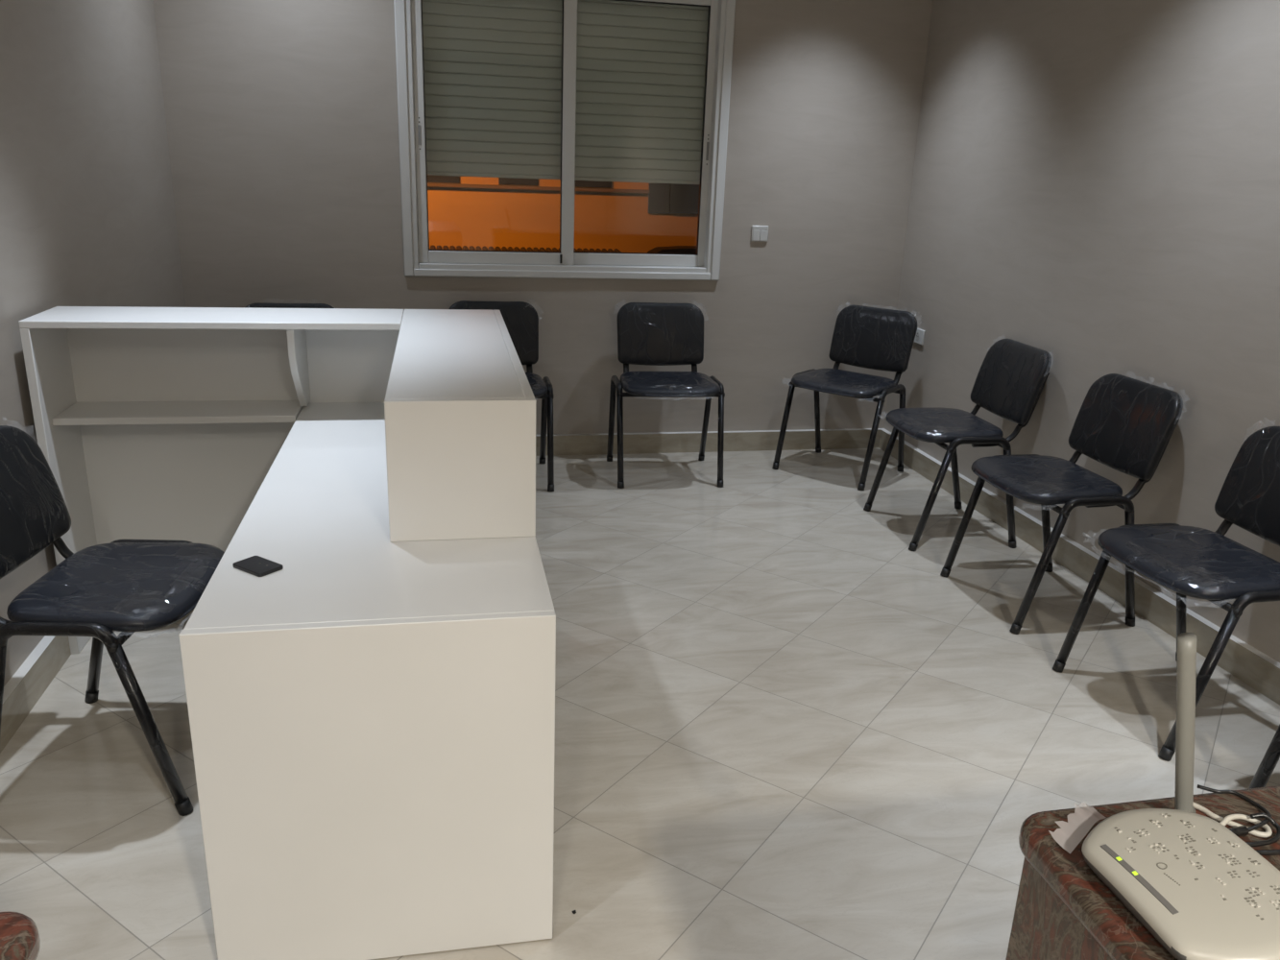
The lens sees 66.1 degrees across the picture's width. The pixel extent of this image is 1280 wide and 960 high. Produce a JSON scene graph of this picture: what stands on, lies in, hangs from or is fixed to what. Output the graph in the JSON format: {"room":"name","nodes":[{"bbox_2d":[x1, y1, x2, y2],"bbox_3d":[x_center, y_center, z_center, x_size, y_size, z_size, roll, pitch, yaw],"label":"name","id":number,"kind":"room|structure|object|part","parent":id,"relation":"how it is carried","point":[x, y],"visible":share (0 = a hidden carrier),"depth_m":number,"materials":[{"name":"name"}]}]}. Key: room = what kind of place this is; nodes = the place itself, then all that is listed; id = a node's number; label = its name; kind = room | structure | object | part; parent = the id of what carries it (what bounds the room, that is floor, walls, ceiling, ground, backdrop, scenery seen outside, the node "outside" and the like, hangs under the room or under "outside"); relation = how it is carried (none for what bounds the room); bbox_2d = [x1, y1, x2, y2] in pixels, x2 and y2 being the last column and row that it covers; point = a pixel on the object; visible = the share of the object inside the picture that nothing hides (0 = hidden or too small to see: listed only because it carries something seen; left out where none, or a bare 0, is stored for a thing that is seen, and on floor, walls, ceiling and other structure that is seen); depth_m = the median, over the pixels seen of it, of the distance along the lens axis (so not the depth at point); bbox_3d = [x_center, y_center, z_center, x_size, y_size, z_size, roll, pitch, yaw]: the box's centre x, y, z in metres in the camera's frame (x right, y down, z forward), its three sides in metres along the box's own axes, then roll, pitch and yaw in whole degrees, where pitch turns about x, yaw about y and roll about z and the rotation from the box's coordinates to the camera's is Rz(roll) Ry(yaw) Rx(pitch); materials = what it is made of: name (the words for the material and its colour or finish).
{"room":"waiting room","nodes":[
{"label":"waiting room","id":0,"kind":"room"},
{"bbox_2d":[0,0,185,686],"bbox_3d":[-1.382,0.001,0.159,0.200,3.000,10.455,-2,18,-12],"label":"wall","id":1,"kind":"structure","parent":0,"point":[87,212],"depth_m":3.49,"materials":[{"name":"paint"}]},
{"bbox_2d":[0,635,71,753],"bbox_3d":[-1.315,1.378,0.599,0.033,0.116,10.005,-2,18,-12],"label":"baseboard","id":2,"kind":"structure","parent":1,"relation":"attached to","point":[32,679],"depth_m":2.92,"materials":[{"name":"tile"}]},
{"bbox_2d":[153,0,932,434],"bbox_3d":[-0.401,-1.618,5.325,3.920,3.000,0.250,-2,18,-12],"label":"wall","id":3,"kind":"structure","parent":0,"point":[281,116],"depth_m":5.27,"materials":[{"name":"paint"}]},
{"bbox_2d":[393,0,735,280],"bbox_3d":[-0.381,-1.839,5.159,1.720,1.527,0.112,-2,18,-12],"label":"window","id":4,"kind":"structure","parent":3,"relation":"in","point":[419,260],"depth_m":5.21,"materials":[{"name":"white metal"}]},
{"bbox_3d":[-0.743,-1.823,5.078,0.822,1.388,0.030,-2,18,-12],"label":"sash","id":5,"kind":"part","parent":4,"relation":"part of","materials":[{"name":"white metal"}]},
{"bbox_2d":[422,0,708,184],"bbox_3d":[-0.388,-2.181,5.161,1.650,1.160,0.026,-2,18,-12],"label":"roller shutter","id":6,"kind":"object","parent":4,"relation":"attached to","point":[493,68],"visible":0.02,"depth_m":5.19,"materials":[{"name":"white paint"}]},
{"bbox_3d":[-0.011,-1.855,5.266,0.822,1.388,0.030,-2,18,-12],"label":"sash","id":7,"kind":"part","parent":4,"relation":"part of","materials":[{"name":"white metal"}]},
{"bbox_2d":[535,428,880,456],"bbox_3d":[-0.424,-0.202,5.633,3.854,0.116,0.034,-2,18,-12],"label":"baseboard","id":8,"kind":"structure","parent":3,"relation":"attached to","point":[853,438],"depth_m":5.79,"materials":[{"name":"tile"}]},
{"bbox_2d":[750,225,768,241],"bbox_3d":[0.669,-1.377,5.496,0.096,0.087,0.014,-2,18,-12],"label":"light switch","id":9,"kind":"object","parent":3,"relation":"attached to","point":[760,233],"visible":1,"depth_m":5.49,"materials":[{"name":"grey plastic"}]},
{"bbox_2d":[0,448,1279,959],"bbox_3d":[0.584,1.425,1.028,4.320,0.100,10.405,-2,18,-12],"label":"floor","id":10,"kind":"structure","parent":0,"point":[782,733],"depth_m":2.90,"materials":[{"name":"tile"}]},
{"bbox_2d":[0,911,40,959],"bbox_3d":[-0.944,0.915,0.768,0.854,0.920,0.452,-2,18,-12],"label":"countertop","id":11,"kind":"structure","parent":10,"relation":"on","point":[19,936],"depth_m":0.89,"materials":[{"name":"red stone"}]},
{"bbox_2d":[0,425,224,816],"bbox_3d":[-1.422,0.328,2.590,0.625,0.899,0.570,1,18,-3],"label":"chair","id":12,"kind":"object","parent":10,"relation":"on","point":[127,587],"visible":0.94,"depth_m":2.53,"materials":[{"name":"black leather"}]},
{"bbox_3d":[-1.574,0.602,2.394,0.134,0.462,0.032,2,18,-1],"label":"leg","id":13,"kind":"part","parent":12,"relation":"part of","materials":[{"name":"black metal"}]},
{"bbox_3d":[-1.652,0.066,2.498,0.145,0.337,0.485,1,18,-3],"label":"backrest","id":14,"kind":"part","parent":12,"relation":"part of","materials":[{"name":"black leather"}]},
{"bbox_3d":[-1.382,0.365,2.323,0.294,0.062,0.032,1,18,-3],"label":"rail","id":15,"kind":"part","parent":12,"relation":"part of","materials":[{"name":"black metal"}]},
{"bbox_3d":[-1.593,0.439,2.900,0.134,0.462,0.032,1,18,-5],"label":"leg","id":16,"kind":"part","parent":12,"relation":"part of","materials":[{"name":"black metal"}]},
{"bbox_3d":[-1.343,0.270,2.575,0.425,0.055,0.509,1,18,-3],"label":"seat","id":17,"kind":"part","parent":12,"relation":"part of","materials":[{"name":"black leather"}]},
{"bbox_3d":[-1.200,0.611,2.410,0.148,0.463,0.032,1,18,-4],"label":"leg","id":18,"kind":"part","parent":12,"relation":"part of","materials":[{"name":"black metal"}]},
{"bbox_3d":[-1.401,0.202,2.832,0.294,0.062,0.032,1,18,-3],"label":"rail","id":19,"kind":"part","parent":12,"relation":"part of","materials":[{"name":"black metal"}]},
{"bbox_2d":[18,306,555,959],"bbox_3d":[-1.041,0.214,2.657,1.425,1.095,1.803,-1,18,-11],"label":"reception desk","id":20,"kind":"object","parent":10,"relation":"on","point":[372,713],"visible":0.98,"depth_m":2.05,"materials":[{"name":"white laminate"}]},
{"bbox_3d":[-1.870,0.015,3.218,0.026,1.073,0.316,-1,18,-11],"label":"panel","id":21,"kind":"part","parent":20,"relation":"part of","materials":[{"name":"white laminate"}]},
{"bbox_2d":[52,400,303,425],"bbox_3d":[-1.498,-0.224,3.242,0.724,0.023,0.224,-1,18,-11],"label":"shelf","id":22,"kind":"object","parent":20,"relation":"attached to","point":[73,412],"depth_m":3.20,"materials":[{"name":"white laminate"}]},
{"bbox_3d":[-1.210,-0.058,3.488,1.377,1.053,0.022,-1,18,-11],"label":"panel","id":23,"kind":"part","parent":20,"relation":"part of","materials":[{"name":"white laminate"}]},
{"bbox_2d":[232,555,283,577],"bbox_3d":[-0.796,0.179,2.048,0.092,0.009,0.060,13,21,31],"label":"smartphone","id":24,"kind":"object","parent":20,"relation":"on","point":[256,566],"visible":1,"depth_m":2.04,"materials":[{"name":"black plastic"}]},
{"bbox_3d":[-0.508,0.629,1.948,0.676,0.767,0.022,-1,18,-11],"label":"panel","id":25,"kind":"part","parent":20,"relation":"part of","materials":[{"name":"white laminate"}]},
{"bbox_2d":[183,402,554,629],"bbox_3d":[-0.664,0.002,2.665,0.674,0.022,1.759,-1,18,-11],"label":"countertop","id":26,"kind":"structure","parent":20,"relation":"on","point":[320,512],"depth_m":2.13,"materials":[{"name":"white laminate"}]},
{"bbox_2d":[385,309,525,399],"bbox_3d":[-0.536,-0.378,2.803,0.306,0.022,1.362,-1,18,-11],"label":"countertop","id":27,"kind":"structure","parent":20,"relation":"on","point":[440,353],"depth_m":2.59,"materials":[{"name":"white laminate"}]},
{"bbox_3d":[-0.398,-0.022,2.205,0.328,0.324,0.022,-1,18,-11],"label":"riser panel","id":28,"kind":"part","parent":20,"relation":"part of","materials":[{"name":"white laminate"}]},
{"bbox_3d":[-0.381,-0.238,2.881,0.022,0.324,1.362,-1,18,-11],"label":"riser panel","id":29,"kind":"part","parent":20,"relation":"part of","materials":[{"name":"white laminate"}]},
{"bbox_2d":[245,302,334,308],"bbox_3d":[-1.699,-0.386,4.763,0.568,0.912,0.611,-2,18,-12],"label":"chair","id":30,"kind":"object","parent":10,"relation":"on","point":[256,304],"visible":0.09,"depth_m":4.88,"materials":[{"name":"black metal"}]},
{"bbox_2d":[448,300,554,491],"bbox_3d":[-0.749,-0.450,5.092,0.568,0.903,0.616,-1,18,-11],"label":"chair","id":31,"kind":"object","parent":10,"relation":"on","point":[520,319],"visible":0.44,"depth_m":5.22,"materials":[{"name":"black leather"}]},
{"bbox_3d":[-0.782,-0.777,5.230,0.485,0.337,0.145,-1,18,-11],"label":"backrest","id":32,"kind":"part","parent":31,"relation":"part of","materials":[{"name":"black plastic"}]},
{"bbox_3d":[-0.733,-0.483,4.997,0.509,0.055,0.425,-1,18,-11],"label":"seat","id":33,"kind":"part","parent":31,"relation":"part of","materials":[{"name":"black leather"}]},
{"bbox_3d":[-0.522,-0.304,5.343,0.032,0.462,0.134,-2,18,-12],"label":"leg","id":34,"kind":"part","parent":31,"relation":"part of","materials":[{"name":"black metal"}]},
{"bbox_3d":[-0.478,-0.489,5.095,0.032,0.062,0.294,-1,18,-11],"label":"rail","id":35,"kind":"part","parent":31,"relation":"part of","materials":[{"name":"black metal"}]},
{"bbox_3d":[-0.455,-0.190,4.994,0.032,0.463,0.148,-1,18,-9],"label":"leg","id":36,"kind":"part","parent":31,"relation":"part of","materials":[{"name":"black metal"}]},
{"bbox_2d":[606,302,724,488],"bbox_3d":[0.136,-0.477,5.269,0.568,0.908,0.619,-1,18,-9],"label":"chair","id":37,"kind":"object","parent":10,"relation":"on","point":[648,333],"visible":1,"depth_m":5.36,"materials":[{"name":"black leather"}]},
{"bbox_3d":[-0.157,-0.320,5.436,0.032,0.462,0.134,0,18,-7],"label":"leg","id":38,"kind":"part","parent":37,"relation":"part of","materials":[{"name":"black metal"}]},
{"bbox_3d":[-0.123,-0.505,5.186,0.032,0.062,0.294,-1,18,-9],"label":"rail","id":39,"kind":"part","parent":37,"relation":"part of","materials":[{"name":"black metal"}]},
{"bbox_3d":[-0.102,-0.205,5.084,0.032,0.463,0.148,-1,18,-10],"label":"leg","id":40,"kind":"part","parent":37,"relation":"part of","materials":[{"name":"black metal"}]},
{"bbox_3d":[0.111,-0.802,5.411,0.485,0.337,0.145,-1,18,-9],"label":"backrest","id":41,"kind":"part","parent":37,"relation":"part of","materials":[{"name":"black plastic"}]},
{"bbox_3d":[0.149,-0.507,5.176,0.509,0.055,0.425,-1,18,-9],"label":"seat","id":42,"kind":"part","parent":37,"relation":"part of","materials":[{"name":"black leather"}]},
{"bbox_3d":[0.369,-0.325,5.515,0.032,0.462,0.134,-1,18,-10],"label":"leg","id":43,"kind":"part","parent":37,"relation":"part of","materials":[{"name":"black metal"}]},
{"bbox_3d":[0.407,-0.510,5.265,0.032,0.062,0.294,-1,18,-9],"label":"rail","id":44,"kind":"part","parent":37,"relation":"part of","materials":[{"name":"black metal"}]},
{"bbox_3d":[0.423,-0.211,5.163,0.032,0.463,0.148,0,18,-7],"label":"leg","id":45,"kind":"part","parent":37,"relation":"part of","materials":[{"name":"black metal"}]},
{"bbox_2d":[772,304,917,490],"bbox_3d":[1.156,-0.494,5.445,0.577,0.906,0.618,16,22,36],"label":"chair","id":46,"kind":"object","parent":10,"relation":"on","point":[866,337],"visible":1,"depth_m":5.46,"materials":[{"name":"black leather"}]},
{"bbox_3d":[0.805,-0.303,5.497,0.032,0.463,0.148,15,22,35],"label":"leg","id":47,"kind":"part","parent":46,"relation":"part of","materials":[{"name":"black metal"}]},
{"bbox_3d":[0.933,-0.586,5.564,0.032,0.062,0.294,16,22,36],"label":"rail","id":48,"kind":"part","parent":46,"relation":"part of","materials":[{"name":"black metal"}]},
{"bbox_3d":[1.041,-0.384,5.776,0.032,0.462,0.134,17,23,38],"label":"leg","id":49,"kind":"part","parent":46,"relation":"part of","materials":[{"name":"black metal"}]},
{"bbox_3d":[1.111,-0.532,5.365,0.509,0.055,0.425,16,22,36],"label":"seat","id":50,"kind":"part","parent":46,"relation":"part of","materials":[{"name":"black leather"}]},
{"bbox_3d":[1.218,-0.187,5.183,0.032,0.463,0.148,17,23,38],"label":"leg","id":51,"kind":"part","parent":46,"relation":"part of","materials":[{"name":"black metal"}]},
{"bbox_3d":[1.318,-0.797,5.538,0.485,0.337,0.145,16,22,36],"label":"backrest","id":52,"kind":"part","parent":46,"relation":"part of","materials":[{"name":"black leather"}]},
{"bbox_3d":[1.349,-0.469,5.247,0.032,0.062,0.294,16,22,36],"label":"rail","id":53,"kind":"part","parent":46,"relation":"part of","materials":[{"name":"black metal"}]},
{"bbox_3d":[1.453,-0.268,5.462,0.032,0.462,0.134,15,22,34],"label":"leg","id":54,"kind":"part","parent":46,"relation":"part of","materials":[{"name":"black metal"}]},
{"bbox_2d":[863,338,1051,551],"bbox_3d":[1.473,-0.199,4.568,0.611,0.903,0.575,-1,18,-10],"label":"chair","id":55,"kind":"object","parent":10,"relation":"on","point":[1011,378],"visible":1,"depth_m":4.46,"materials":[{"name":"black leather"}]},
{"bbox_3d":[1.198,-0.078,4.839,0.148,0.463,0.032,-2,18,-11],"label":"leg","id":56,"kind":"part","parent":55,"relation":"part of","materials":[{"name":"black metal"}]},
{"bbox_3d":[1.287,0.085,4.341,0.148,0.463,0.032,0,18,-8],"label":"leg","id":57,"kind":"part","parent":55,"relation":"part of","materials":[{"name":"black metal"}]},
{"bbox_3d":[1.393,-0.254,4.532,0.425,0.055,0.509,-1,18,-10],"label":"seat","id":58,"kind":"part","parent":55,"relation":"part of","materials":[{"name":"black leather"}]},
{"bbox_3d":[1.567,-0.084,4.903,0.134,0.462,0.032,0,18,-8],"label":"leg","id":59,"kind":"part","parent":55,"relation":"part of","materials":[{"name":"black metal"}]},
{"bbox_3d":[1.484,-0.159,4.294,0.294,0.062,0.032,-1,18,-10],"label":"rail","id":60,"kind":"part","parent":55,"relation":"part of","materials":[{"name":"black metal"}]},
{"bbox_3d":[1.655,0.079,4.404,0.134,0.462,0.032,-2,18,-12],"label":"leg","id":61,"kind":"part","parent":55,"relation":"part of","materials":[{"name":"black metal"}]},
{"bbox_3d":[1.713,-0.457,4.523,0.145,0.337,0.485,-1,18,-10],"label":"backrest","id":62,"kind":"part","parent":55,"relation":"part of","materials":[{"name":"black leather"}]},
{"bbox_2d":[940,373,1183,634],"bbox_3d":[1.627,0.047,3.808,0.618,0.910,0.568,-2,18,-12],"label":"chair","id":63,"kind":"object","parent":10,"relation":"on","point":[1126,424],"visible":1,"depth_m":3.71,"materials":[{"name":"black leather"}]},
{"bbox_3d":[1.347,0.173,4.074,0.148,0.463,0.032,-2,18,-13],"label":"leg","id":64,"kind":"part","parent":63,"relation":"part of","materials":[{"name":"black metal"}]},
{"bbox_3d":[1.542,-0.074,4.037,0.294,0.062,0.032,-2,18,-12],"label":"rail","id":65,"kind":"part","parent":63,"relation":"part of","materials":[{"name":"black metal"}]},
{"bbox_3d":[1.454,0.336,3.579,0.148,0.463,0.032,-1,18,-10],"label":"leg","id":66,"kind":"part","parent":63,"relation":"part of","materials":[{"name":"black metal"}]},
{"bbox_3d":[1.550,-0.005,3.774,0.425,0.055,0.509,-2,18,-12],"label":"seat","id":67,"kind":"part","parent":63,"relation":"part of","materials":[{"name":"black leather"}]},
{"bbox_3d":[1.713,0.163,4.150,0.134,0.462,0.032,-1,18,-10],"label":"leg","id":68,"kind":"part","parent":63,"relation":"part of","materials":[{"name":"black metal"}]},
{"bbox_3d":[1.651,0.090,3.539,0.294,0.062,0.032,-2,18,-12],"label":"rail","id":69,"kind":"part","parent":63,"relation":"part of","materials":[{"name":"black metal"}]},
{"bbox_3d":[1.868,-0.211,3.775,0.145,0.337,0.485,-2,18,-12],"label":"backrest","id":70,"kind":"part","parent":63,"relation":"part of","materials":[{"name":"black leather"}]},
{"bbox_3d":[1.820,0.325,3.656,0.134,0.462,0.032,-2,18,-14],"label":"leg","id":71,"kind":"part","parent":63,"relation":"part of","materials":[{"name":"black metal"}]},
{"bbox_2d":[1005,785,1279,959],"bbox_3d":[1.458,0.848,1.260,2.080,0.920,0.435,-2,18,-12],"label":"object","id":72,"kind":"structure","parent":10,"relation":"on","point":[1064,910],"depth_m":1.06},
{"bbox_2d":[1005,857,1111,959],"bbox_3d":[1.470,0.864,1.268,2.056,0.885,0.411,-2,18,-12],"label":"panel","id":73,"kind":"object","parent":72,"relation":"attached to","point":[1043,928],"depth_m":1.09,"materials":[{"name":"red stone"}]},
{"bbox_2d":[1081,632,1279,959],"bbox_3d":[0.555,0.305,0.949,0.174,0.231,0.232,-2,18,-12],"label":"router","id":74,"kind":"object","parent":72,"relation":"on","point":[1203,893],"visible":1,"depth_m":0.96,"materials":[{"name":"grey plastic"}]},
{"bbox_2d":[1193,802,1272,838],"bbox_3d":[0.647,0.378,1.104,0.097,0.012,0.073,-2,18,-12],"label":"cable","id":75,"kind":"object","parent":72,"relation":"on","point":[1227,820],"visible":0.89,"depth_m":1.10,"materials":[{"name":"beige plastic"}]},
{"bbox_2d":[1196,784,1271,837],"bbox_3d":[0.673,0.378,1.105,0.069,0.012,0.114,9,19,20],"label":"power cable","id":76,"kind":"object","parent":72,"relation":"on","point":[1243,831],"visible":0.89,"depth_m":1.12,"materials":[{"name":"black plastic"}]},
{"bbox_2d":[1245,812,1279,855],"bbox_3d":[0.727,0.386,1.081,0.199,0.016,0.061,-2,18,-12],"label":"lead","id":77,"kind":"object","parent":72,"relation":"on","point":[1272,822],"visible":0.65,"depth_m":1.06,"materials":[{"name":"black plastic"}]},
{"bbox_2d":[1052,425,1279,761],"bbox_3d":[1.778,0.300,3.050,0.618,0.901,0.572,-2,18,-12],"label":"chair","id":78,"kind":"object","parent":10,"relation":"on","point":[1198,563],"visible":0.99,"depth_m":3.06,"materials":[{"name":"black leather"}]},
{"bbox_3d":[1.499,0.423,3.314,0.148,0.463,0.032,-2,18,-13],"label":"leg","id":79,"kind":"part","parent":78,"relation":"part of","materials":[{"name":"black metal"}]},
{"bbox_3d":[1.694,0.175,3.277,0.294,0.062,0.032,-2,18,-12],"label":"rail","id":80,"kind":"part","parent":78,"relation":"part of","materials":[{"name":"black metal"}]},
{"bbox_3d":[1.865,0.412,3.389,0.134,0.462,0.032,-1,18,-10],"label":"leg","id":81,"kind":"part","parent":78,"relation":"part of","materials":[{"name":"black metal"}]},
{"bbox_3d":[1.702,0.244,3.013,0.425,0.055,0.509,-2,18,-12],"label":"seat","id":82,"kind":"part","parent":78,"relation":"part of","materials":[{"name":"black leather"}]},
{"bbox_3d":[1.605,0.585,2.819,0.148,0.463,0.032,-1,18,-10],"label":"leg","id":83,"kind":"part","parent":78,"relation":"part of","materials":[{"name":"black metal"}]},
{"bbox_3d":[2.019,0.039,3.014,0.145,0.337,0.485,-2,18,-12],"label":"backrest","id":84,"kind":"part","parent":78,"relation":"part of","materials":[{"name":"black leather"}]},
{"bbox_3d":[1.801,0.339,2.778,0.294,0.062,0.032,-2,18,-12],"label":"rail","id":85,"kind":"part","parent":78,"relation":"part of","materials":[{"name":"black metal"}]},
{"bbox_2d":[1247,724,1279,789],"bbox_3d":[1.944,0.557,2.289,0.611,0.888,0.568,-2,18,-12],"label":"chair","id":86,"kind":"object","parent":10,"relation":"on","point":[1271,757],"visible":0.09,"depth_m":2.56,"materials":[{"name":"black metal"}]},
{"bbox_2d":[883,0,1279,662],"bbox_3d":[2.650,-0.117,0.999,0.200,3.000,10.455,-2,18,-12],"label":"wall","id":87,"kind":"structure","parent":0,"point":[1096,183],"depth_m":3.99,"materials":[{"name":"paint"}]},
{"bbox_2d":[914,327,924,345],"bbox_3d":[1.571,-0.813,5.552,0.014,0.084,0.124,-2,18,-12],"label":"wall socket","id":88,"kind":"object","parent":87,"relation":"attached to","point":[920,333],"visible":0.81,"depth_m":5.53,"materials":[{"name":"white plastic"}]},
{"bbox_2d":[878,428,1279,705],"bbox_3d":[2.489,1.267,1.392,0.033,0.116,10.005,-2,18,-12],"label":"baseboard","id":89,"kind":"structure","parent":87,"relation":"attached to","point":[1253,667],"depth_m":3.96,"materials":[{"name":"tile"}]},
{"label":"outside","id":90,"kind":"structure","parent":0,"visible":0},
{"bbox_2d":[427,175,699,253],"bbox_3d":[-0.980,-3.132,11.619,15.000,8.000,0.670,-2,18,-12],"label":"building","id":91,"kind":"structure","parent":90,"point":[471,213],"depth_m":11.65,"materials":[{"name":"orange paint"}]},
{"bbox_3d":[-4.102,-3.326,10.880,8.600,0.040,0.060,-2,18,-12],"label":"cornice","id":92,"kind":"part","parent":91,"relation":"part of","materials":[{"name":"brown"}]}
]}

